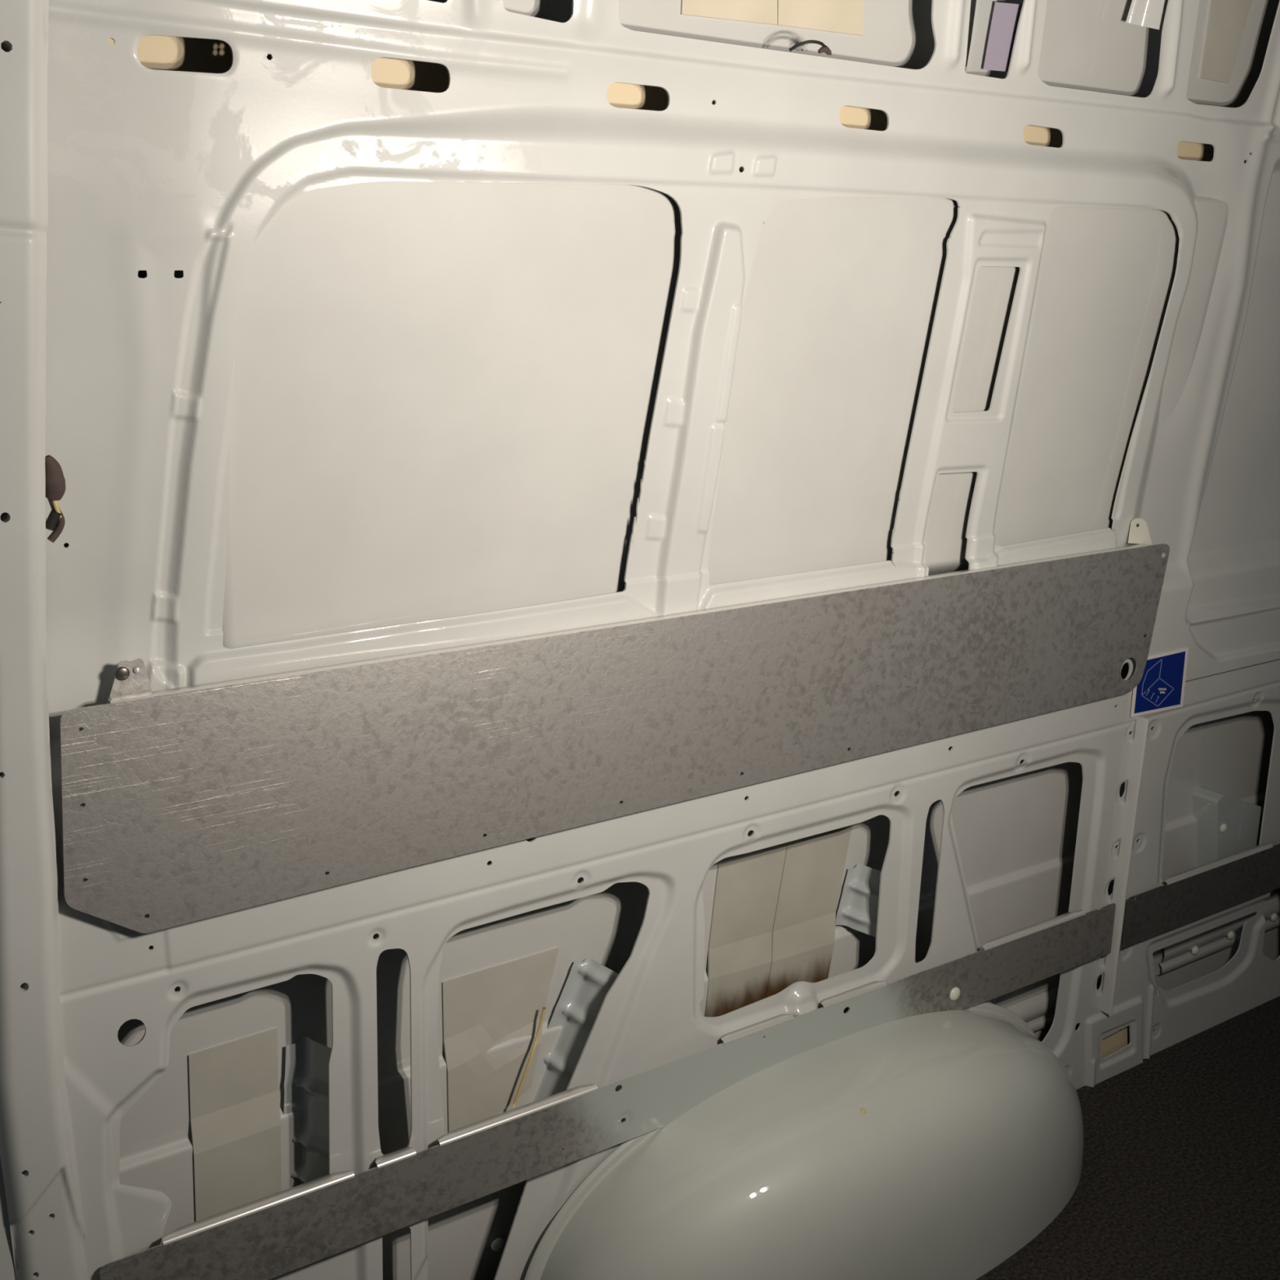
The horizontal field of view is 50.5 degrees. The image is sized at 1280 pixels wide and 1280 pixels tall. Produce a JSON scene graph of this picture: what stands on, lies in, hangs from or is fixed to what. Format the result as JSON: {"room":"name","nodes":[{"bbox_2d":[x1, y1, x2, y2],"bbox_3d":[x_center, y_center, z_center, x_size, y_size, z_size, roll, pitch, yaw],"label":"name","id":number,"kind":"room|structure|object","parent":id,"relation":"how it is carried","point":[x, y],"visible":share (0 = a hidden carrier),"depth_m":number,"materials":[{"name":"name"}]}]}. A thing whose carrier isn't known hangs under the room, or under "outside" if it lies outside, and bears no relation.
{"room":"cargo space","nodes":[
{"label":"cargo space","id":0,"kind":"room"},
{"bbox_2d":[0,0,1279,1279],"bbox_3d":[0.744,-0.172,2.168,3.792,2.198,0.237,-9,17,-32],"label":"wall","id":1,"kind":"structure","parent":0,"point":[159,173],"depth_m":1.65,"materials":[{"name":"white metal"}]},
{"bbox_2d":[0,0,88,1279],"bbox_3d":[-0.618,0.115,1.287,0.220,1.445,0.155,-9,17,-32],"label":"pillar","id":2,"kind":"structure","parent":1,"relation":"attached to","point":[37,1156],"depth_m":1.32,"materials":[{"name":"white metal"}]},
{"bbox_2d":[44,454,65,542],"bbox_3d":[-0.565,-0.135,1.309,0.022,0.087,0.024,-9,17,-32],"label":"harness","id":3,"kind":"object","parent":2,"relation":"attached to","point":[55,478],"visible":0.94,"depth_m":1.30,"materials":[{"name":"black plastic"}]},
{"bbox_2d":[188,1027,281,1222],"bbox_3d":[-0.493,0.607,1.660,0.119,0.255,0.014,-9,17,-32],"label":"pad","id":4,"kind":"object","parent":1,"relation":"attached to","point":[235,1118],"visible":0.82,"depth_m":1.65,"materials":[{"name":"beige"}]},
{"bbox_2d":[284,1035,331,1184],"bbox_3d":[-0.405,0.629,1.692,0.096,0.278,0.035,5,15,17],"label":"brace","id":5,"kind":"object","parent":1,"relation":"attached to","point":[306,1068],"visible":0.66,"depth_m":1.68,"materials":[{"name":"paint"}]},
{"bbox_2d":[491,1237,504,1251],"bbox_3d":[-0.198,0.847,1.901,0.020,0.020,0.010,-9,17,-32],"label":"plug","id":6,"kind":"object","parent":1,"relation":"attached to","point":[497,1245],"visible":1,"depth_m":1.90,"materials":[{"name":"white plastic"}]},
{"bbox_2d":[441,947,559,1132],"bbox_3d":[-0.185,0.559,1.854,0.177,0.252,0.014,-9,17,-32],"label":"pad","id":7,"kind":"object","parent":1,"relation":"attached to","point":[482,1010],"visible":0.88,"depth_m":1.84,"materials":[{"name":"beige"}]},
{"bbox_2d":[511,1006,546,1106],"bbox_3d":[-0.150,0.570,1.856,0.010,0.131,0.060,15,20,43],"label":"cable","id":8,"kind":"object","parent":1,"relation":"attached to","point":[544,1007],"visible":1,"depth_m":1.85,"materials":[{"name":"yellow metal"}]},
{"bbox_2d":[533,957,618,1102],"bbox_3d":[-0.108,0.597,1.877,0.179,0.288,0.062,-9,17,-32],"label":"brace","id":9,"kind":"object","parent":1,"relation":"attached to","point":[588,981],"visible":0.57,"depth_m":1.89,"materials":[{"name":"paint"}]},
{"bbox_2d":[99,902,1115,1279],"bbox_3d":[0.120,0.623,1.969,1.719,0.103,0.015,-9,17,-32],"label":"strip","id":10,"kind":"object","parent":1,"relation":"attached to","point":[270,1237],"visible":0.94,"depth_m":1.81,"materials":[{"name":"silver metal"}]},
{"bbox_2d":[949,986,959,1000],"bbox_3d":[0.514,0.577,2.213,0.024,0.023,0.008,-9,17,-32],"label":"plug","id":11,"kind":"object","parent":10,"relation":"attached to","point":[954,994],"visible":1,"depth_m":2.21,"materials":[{"name":"white plastic"}]},
{"bbox_2d":[60,518,1169,933],"bbox_3d":[0.141,0.055,1.841,1.756,0.306,0.030,-9,17,-32],"label":"panel","id":12,"kind":"object","parent":1,"relation":"attached to","point":[205,801],"visible":1,"depth_m":1.66,"materials":[{"name":"metal"}]},
{"bbox_2d":[107,35,1251,163],"bbox_3d":[0.592,-0.707,1.952,2.950,0.057,0.007,-9,17,-32],"label":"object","id":13,"kind":"object","parent":1,"relation":"attached to","point":[153,52],"visible":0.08,"depth_m":1.43,"materials":[{"name":"beige plastic"}]},
{"bbox_2d":[627,200,764,620],"bbox_3d":[0.065,-0.264,1.684,0.164,0.534,0.072,-9,17,-32],"label":"window post","id":14,"kind":"object","parent":1,"relation":"attached to","point":[719,240],"visible":0.94,"depth_m":1.67,"materials":[{"name":"white metal"}]},
{"bbox_2d":[680,0,777,25],"bbox_3d":[0.107,-0.756,1.574,0.147,0.069,0.022,-9,17,-32],"label":"pad","id":15,"kind":"object","parent":1,"relation":"attached to","point":[760,11],"visible":1,"depth_m":1.59,"materials":[{"name":"beige"}]},
{"bbox_2d":[704,845,786,1017],"bbox_3d":[0.159,0.457,2.059,0.157,0.273,0.014,-9,17,-32],"label":"pad","id":16,"kind":"object","parent":1,"relation":"attached to","point":[747,889],"visible":0.81,"depth_m":2.05,"materials":[{"name":"beige"}]},
{"bbox_2d":[764,826,851,998],"bbox_3d":[0.261,0.442,2.124,0.175,0.278,0.014,-9,17,-32],"label":"pad","id":17,"kind":"object","parent":1,"relation":"attached to","point":[803,931],"visible":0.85,"depth_m":2.12,"materials":[{"name":"beige"}]},
{"bbox_2d":[788,40,831,55],"bbox_3d":[0.204,-0.696,1.595,0.060,0.013,0.016,-7,16,-26],"label":"wire loop","id":18,"kind":"object","parent":1,"relation":"on","point":[824,48],"visible":1,"depth_m":1.59,"materials":[{"name":"black rubber"}]},
{"bbox_2d":[777,0,863,35],"bbox_3d":[0.221,-0.782,1.641,0.151,0.081,0.025,-9,17,-32],"label":"pad","id":19,"kind":"object","parent":1,"relation":"attached to","point":[841,16],"visible":1,"depth_m":1.65,"materials":[{"name":"beige"}]},
{"bbox_2d":[834,863,880,937],"bbox_3d":[0.359,0.413,2.150,0.094,0.108,0.035,6,16,19],"label":"brace","id":20,"kind":"object","parent":1,"relation":"attached to","point":[857,910],"visible":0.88,"depth_m":2.15,"materials":[{"name":"paint"}]},
{"bbox_2d":[891,206,1050,580],"bbox_3d":[0.469,-0.330,1.942,0.217,0.546,0.074,-9,17,-32],"label":"window post","id":21,"kind":"object","parent":1,"relation":"attached to","point":[943,440],"visible":0.94,"depth_m":1.93,"materials":[{"name":"white metal"}]},
{"bbox_2d":[965,0,1022,71],"bbox_3d":[0.459,-0.800,1.750,0.123,0.132,0.042,-10,18,-36],"label":"strip","id":22,"kind":"object","parent":1,"relation":"attached to","point":[995,24],"visible":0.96,"depth_m":1.75,"materials":[{"name":"grey"}]},
{"bbox_2d":[1005,974,1101,1031],"bbox_3d":[0.768,0.682,2.517,0.380,0.072,0.013,-9,17,-32],"label":"stiffener","id":23,"kind":"object","parent":1,"relation":"attached to","point":[1037,1011],"visible":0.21,"depth_m":2.49,"materials":[{"name":"white metal"}]},
{"bbox_2d":[1100,715,1149,1015],"bbox_3d":[0.858,0.406,2.407,0.021,0.563,0.022,-9,17,-32],"label":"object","id":24,"kind":"object","parent":1,"relation":"attached to","point":[1121,881],"visible":0.96,"depth_m":2.40,"materials":[{"name":"paint"}]},
{"bbox_2d":[1125,0,1168,30],"bbox_3d":[0.712,-0.892,1.880,0.064,0.086,0.029,0,15,-2],"label":"bracket","id":25,"kind":"object","parent":1,"relation":"attached to","point":[1146,13],"visible":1,"depth_m":1.89,"materials":[{"name":"metal"}]},
{"bbox_2d":[1121,843,1279,948],"bbox_3d":[1.114,0.467,2.599,0.590,0.103,0.015,-9,17,-32],"label":"strip","id":26,"kind":"object","parent":1,"relation":"attached to","point":[1189,895],"visible":1,"depth_m":2.56,"materials":[{"name":"silver metal"}]},
{"bbox_2d":[1157,895,1279,975],"bbox_3d":[1.447,0.566,2.945,1.000,0.072,0.013,-9,17,-32],"label":"stiffener","id":27,"kind":"object","parent":1,"relation":"attached to","point":[1178,954],"visible":0.73,"depth_m":2.76,"materials":[{"name":"white metal"}]},
{"bbox_2d":[1191,946,1199,955],"bbox_3d":[1.117,0.624,2.729,0.020,0.020,0.010,-9,17,-32],"label":"plug","id":28,"kind":"object","parent":27,"relation":"attached to","point":[1195,950],"visible":1,"depth_m":2.73,"materials":[{"name":"white plastic"}]},
{"bbox_2d":[1227,930,1235,939],"bbox_3d":[1.216,0.607,2.792,0.020,0.020,0.010,-9,17,-32],"label":"plug","id":29,"kind":"object","parent":27,"relation":"attached to","point":[1231,935],"visible":1,"depth_m":2.79,"materials":[{"name":"white plastic"}]},
{"bbox_2d":[1270,913,1277,921],"bbox_3d":[1.342,0.587,2.871,0.020,0.020,0.010,-9,17,-32],"label":"plug","id":30,"kind":"object","parent":27,"relation":"attached to","point":[1274,917],"visible":1,"depth_m":2.87,"materials":[{"name":"white plastic"}]},
{"bbox_2d":[1199,0,1252,83],"bbox_3d":[0.871,-0.926,2.026,0.116,0.165,0.047,-9,17,-32],"label":"pad","id":31,"kind":"object","parent":1,"relation":"attached to","point":[1226,19],"visible":1,"depth_m":2.04,"materials":[{"name":"beige"}]},
{"bbox_2d":[1192,786,1263,866],"bbox_3d":[1.192,0.371,2.705,0.237,0.188,0.061,-9,17,-32],"label":"bracket","id":32,"kind":"object","parent":1,"relation":"attached to","point":[1228,825],"visible":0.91,"depth_m":2.65,"materials":[{"name":"paint"}]},
{"bbox_2d":[976,995,1279,1279],"bbox_3d":[1.193,1.023,1.763,4.800,0.001,2.100,-9,17,-32],"label":"floor","id":33,"kind":"structure","parent":0,"point":[1180,1179],"depth_m":2.27,"materials":[{"name":"rubber"}]},
{"bbox_2d":[524,1002,1083,1279],"bbox_3d":[0.344,0.782,2.021,1.071,0.319,0.256,-9,17,-32],"label":"wheel arch","id":34,"kind":"object","parent":33,"relation":"on","point":[967,1144],"visible":0.98,"depth_m":1.91,"materials":[{"name":"paint"}]},
{"bbox_2d":[860,1107,866,1112],"bbox_3d":[0.317,0.668,1.929,0.009,0.004,0.008,-9,17,-32],"label":"paint speck","id":35,"kind":"object","parent":34,"relation":"on","point":[862,1109],"visible":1,"depth_m":1.93,"materials":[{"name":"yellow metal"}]},
{"bbox_2d":[1102,1026,1127,1058],"bbox_3d":[0.875,0.760,2.562,0.113,0.095,0.030,-9,17,-32],"label":"block","id":36,"kind":"object","parent":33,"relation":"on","point":[1115,1042],"visible":0.14,"depth_m":2.55,"materials":[{"name":"beige"}]},
{"bbox_2d":[1112,659,1279,1071],"bbox_3d":[1.448,0.367,2.811,1.390,0.762,0.019,-9,17,-32],"label":"panel","id":37,"kind":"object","parent":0,"point":[1250,980],"depth_m":2.56,"materials":[{"name":"white paint"}]},
{"bbox_2d":[1130,647,1188,717],"bbox_3d":[0.903,0.075,2.356,0.145,0.110,0.001,-9,17,-32],"label":"sticker","id":38,"kind":"object","parent":37,"relation":"attached to","point":[1161,687],"visible":1,"depth_m":2.36,"materials":[{"name":"blue paper"}]}
]}

